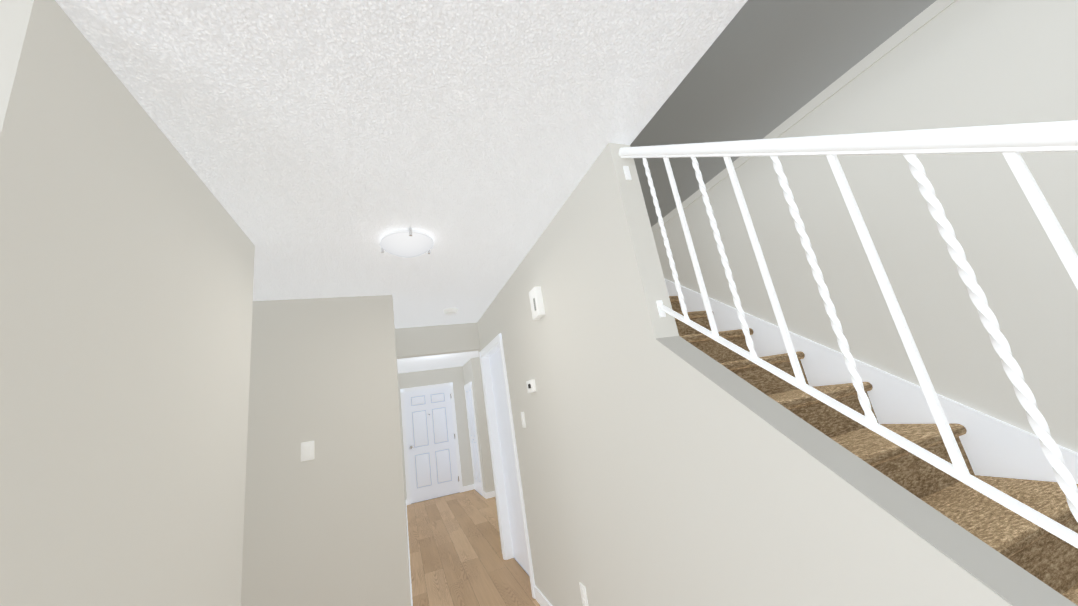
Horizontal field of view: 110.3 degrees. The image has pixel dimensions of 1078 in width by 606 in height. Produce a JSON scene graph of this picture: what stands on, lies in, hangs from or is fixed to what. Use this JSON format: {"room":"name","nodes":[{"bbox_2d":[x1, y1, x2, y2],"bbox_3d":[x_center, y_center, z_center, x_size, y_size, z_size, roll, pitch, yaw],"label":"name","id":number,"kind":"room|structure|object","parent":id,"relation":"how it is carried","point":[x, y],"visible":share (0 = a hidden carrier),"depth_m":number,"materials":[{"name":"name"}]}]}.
{"room":"hallway","nodes":[
{"label":"hallway","id":0,"kind":"room"},
{"bbox_2d":[0,0,254,605],"bbox_3d":[-2.312,0.749,0.589,2.650,2.440,1.300,-3,-16,-21],"label":"wall","id":1,"kind":"structure","parent":0,"point":[127,251],"depth_m":0.92,"materials":[{"name":"grey paint"}]},
{"bbox_2d":[241,296,388,605],"bbox_3d":[-2.601,1.212,2.148,3.180,2.440,0.120,-3,-16,-21],"label":"wall","id":2,"kind":"structure","parent":0,"point":[326,525],"depth_m":2.53,"materials":[{"name":"grey paint"}]},
{"bbox_2d":[301,441,313,461],"bbox_3d":[-1.558,0.996,2.527,0.080,0.120,0.010,-3,-16,-21],"label":"light switch","id":3,"kind":"object","parent":2,"relation":"attached to","point":[307,451],"visible":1,"depth_m":2.52,"materials":[{"name":"white plastic"}]},
{"bbox_2d":[373,295,410,605],"bbox_3d":[-1.922,1.886,5.088,0.120,2.440,5.350,-3,-16,-21],"label":"wall","id":4,"kind":"structure","parent":0,"point":[397,576],"depth_m":2.69,"materials":[{"name":"grey paint"}]},
{"bbox_2d":[406,500,412,605],"bbox_3d":[-1.627,2.965,4.698,0.030,0.090,5.112,-3,-16,-21],"label":"baseboard","id":5,"kind":"structure","parent":4,"relation":"attached to","point":[406,500],"depth_m":3.77,"materials":[{"name":"white wood"}]},
{"bbox_2d":[55,0,747,373],"bbox_3d":[-0.443,-0.576,2.146,7.400,0.300,13.050,-3,-16,-21],"label":"ceiling","id":6,"kind":"structure","parent":0,"point":[323,146],"depth_m":1.29,"materials":[{"name":"white paint"}]},
{"bbox_2d":[380,227,433,257],"bbox_3d":[-0.748,-0.321,2.140,0.292,0.094,0.302,-3,-16,-21],"label":"ceiling light fixture","id":7,"kind":"object","parent":6,"relation":"attached to","point":[408,243],"visible":1,"depth_m":2.07,"materials":[{"name":"white glass"}]},
{"bbox_2d":[443,308,457,314],"bbox_3d":[-0.869,0.086,3.700,0.140,0.038,0.140,-3,-16,-21],"label":"smoke detector","id":8,"kind":"object","parent":6,"relation":"attached to","point":[450,311],"visible":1,"depth_m":3.66,"materials":[{"name":"white plastic"}]},
{"bbox_2d":[398,366,473,499],"bbox_3d":[-0.829,2.500,8.056,4.220,2.440,0.120,-3,-16,-21],"label":"wall","id":9,"kind":"structure","parent":0,"point":[455,375],"depth_m":7.70,"materials":[{"name":"grey paint"}]},
{"bbox_2d":[400,382,462,504],"bbox_3d":[-2.133,2.711,7.434,1.030,2.125,0.016,-3,-16,-21],"label":"door frame","id":10,"kind":"structure","parent":9,"relation":"attached to","point":[402,391],"depth_m":7.46,"materials":[{"name":"white wood"}]},
{"bbox_2d":[404,386,459,503],"bbox_3d":[-2.112,2.734,7.403,0.914,2.060,0.069,-3,-16,-21],"label":"front door","id":11,"kind":"structure","parent":9,"relation":"in","point":[432,463],"depth_m":7.40,"materials":[{"name":"white painted wood"},{"name":"metal"}]},
{"bbox_2d":[395,322,479,358],"bbox_3d":[-1.194,0.423,4.223,1.020,0.315,0.120,-3,-16,-21],"label":"header beam","id":12,"kind":"structure","parent":0,"point":[412,342],"depth_m":4.18,"materials":[{"name":"grey paint"}]},
{"bbox_2d":[407,489,539,605],"bbox_3d":[-0.035,1.924,1.478,7.400,0.060,13.050,-3,-16,-21],"label":"floor","id":13,"kind":"structure","parent":0,"point":[456,556],"depth_m":3.96,"materials":[{"name":"brown wood"}]},
{"bbox_2d":[669,296,1077,604],"bbox_3d":[0.855,0.325,1.566,1.280,2.760,4.395,-3,-16,-21],"label":"staircase","id":14,"kind":"object","parent":13,"relation":"on","point":[1049,559],"visible":0.21,"depth_m":1.28,"materials":[{"name":"brown carpet"}]},
{"bbox_2d":[463,360,483,490],"bbox_3d":[-1.235,2.374,7.336,0.120,2.440,0.980,-3,-16,-21],"label":"wall","id":15,"kind":"structure","parent":0,"point":[466,367],"depth_m":7.47,"materials":[{"name":"grey paint"}]},
{"bbox_2d":[465,385,481,495],"bbox_3d":[-1.280,2.616,7.273,0.034,1.960,0.720,-3,-16,-21],"label":"closet door","id":16,"kind":"structure","parent":15,"relation":"in","point":[476,468],"depth_m":7.24,"materials":[{"name":"white wood"}]},
{"bbox_2d":[464,382,483,496],"bbox_3d":[-1.276,2.587,7.284,0.016,2.020,0.840,-3,-16,-21],"label":"trim","id":17,"kind":"structure","parent":15,"relation":"attached to","point":[468,384],"depth_m":7.04,"materials":[{"name":"white wood"}]},
{"bbox_2d":[469,357,494,492],"bbox_3d":[0.194,2.137,7.323,2.800,2.440,0.120,-3,-16,-21],"label":"wall","id":18,"kind":"structure","parent":0,"point":[471,370],"depth_m":6.79,"materials":[{"name":"grey paint"}]},
{"bbox_2d":[485,491,494,498],"bbox_3d":[0.393,3.239,6.962,2.812,0.090,0.012,-3,-16,-21],"label":"baseboard","id":19,"kind":"structure","parent":18,"relation":"attached to","point":[490,494],"depth_m":6.48,"materials":[{"name":"white wood"}]},
{"bbox_2d":[477,143,1011,605],"bbox_3d":[-0.017,-0.538,2.590,0.109,5.200,4.390,-3,-16,-21],"label":"wall","id":20,"kind":"structure","parent":0,"point":[612,517],"depth_m":1.49,"materials":[{"name":"grey paint"}]},
{"bbox_2d":[479,333,535,598],"bbox_3d":[-0.317,1.412,3.597,0.095,2.085,1.000,-3,-16,-21],"label":"trim","id":21,"kind":"structure","parent":20,"relation":"attached to","point":[494,345],"depth_m":3.83,"materials":[{"name":"white wood"}]},
{"bbox_2d":[489,349,529,577],"bbox_3d":[-0.280,1.444,3.600,0.093,2.014,0.862,-3,-16,-21],"label":"door","id":22,"kind":"structure","parent":20,"relation":"in","point":[515,517],"depth_m":3.71,"materials":[{"name":"white painted wood"}]},
{"bbox_2d":[521,412,525,427],"bbox_3d":[-0.125,0.912,2.929,0.010,0.118,0.075,-3,-16,-21],"label":"light switch","id":23,"kind":"object","parent":20,"relation":"attached to","point":[523,420],"visible":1,"depth_m":2.91,"materials":[{"name":"white plastic"}]},
{"bbox_2d":[526,379,535,392],"bbox_3d":[-0.057,0.595,2.678,0.030,0.085,0.125,-3,-16,-21],"label":"thermostat","id":24,"kind":"object","parent":20,"relation":"attached to","point":[531,386],"visible":1,"depth_m":2.64,"materials":[{"name":"white plastic"}]},
{"bbox_2d":[529,286,544,319],"bbox_3d":[-0.015,0.002,2.453,0.046,0.190,0.125,-3,-16,-21],"label":"door chime","id":25,"kind":"object","parent":20,"relation":"attached to","point":[536,303],"visible":1,"depth_m":2.41,"materials":[{"name":"white plastic"}]},
{"bbox_2d":[534,586,551,605],"bbox_3d":[0.511,1.647,1.436,0.042,0.278,3.277,-3,-16,-21],"label":"baseboard","id":26,"kind":"structure","parent":20,"relation":"attached to","point":[541,599],"depth_m":2.75,"materials":[{"name":"white wood"}]},
{"bbox_2d":[579,582,587,605],"bbox_3d":[0.248,1.624,2.075,0.010,0.118,0.072,-3,-16,-21],"label":"outlet","id":27,"kind":"object","parent":20,"relation":"attached to","point":[583,595],"visible":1,"depth_m":2.07,"materials":[{"name":"white plastic"}]},
{"bbox_2d":[656,336,1077,605],"bbox_3d":[0.740,0.380,0.769,0.108,0.885,1.161,-3,-16,-21],"label":"stair stringer","id":28,"kind":"object","parent":20,"relation":"on","point":[1009,581],"visible":1,"depth_m":0.78,"materials":[{"name":"grey paint"}]},
{"bbox_2d":[619,120,1077,547],"bbox_3d":[0.690,-0.026,0.835,0.084,1.700,1.257,-3,-16,-21],"label":"stair railing","id":29,"kind":"object","parent":28,"relation":"on","point":[1010,142],"visible":1,"depth_m":0.74,"materials":[{"name":"white metal"}]},
{"bbox_2d":[630,0,1077,452],"bbox_3d":[0.514,-0.162,4.321,0.126,5.200,9.530,-3,-16,-21],"label":"wall","id":30,"kind":"structure","parent":0,"point":[963,63],"depth_m":1.57,"materials":[{"name":"grey paint"}]},
{"bbox_2d":[665,279,1077,483],"bbox_3d":[1.222,0.126,2.349,0.015,2.688,3.345,-3,-16,-21],"label":"skirt board","id":31,"kind":"object","parent":30,"relation":"attached to","point":[993,447],"visible":0.09,"depth_m":1.56,"materials":[{"name":"white wood"}]}
]}

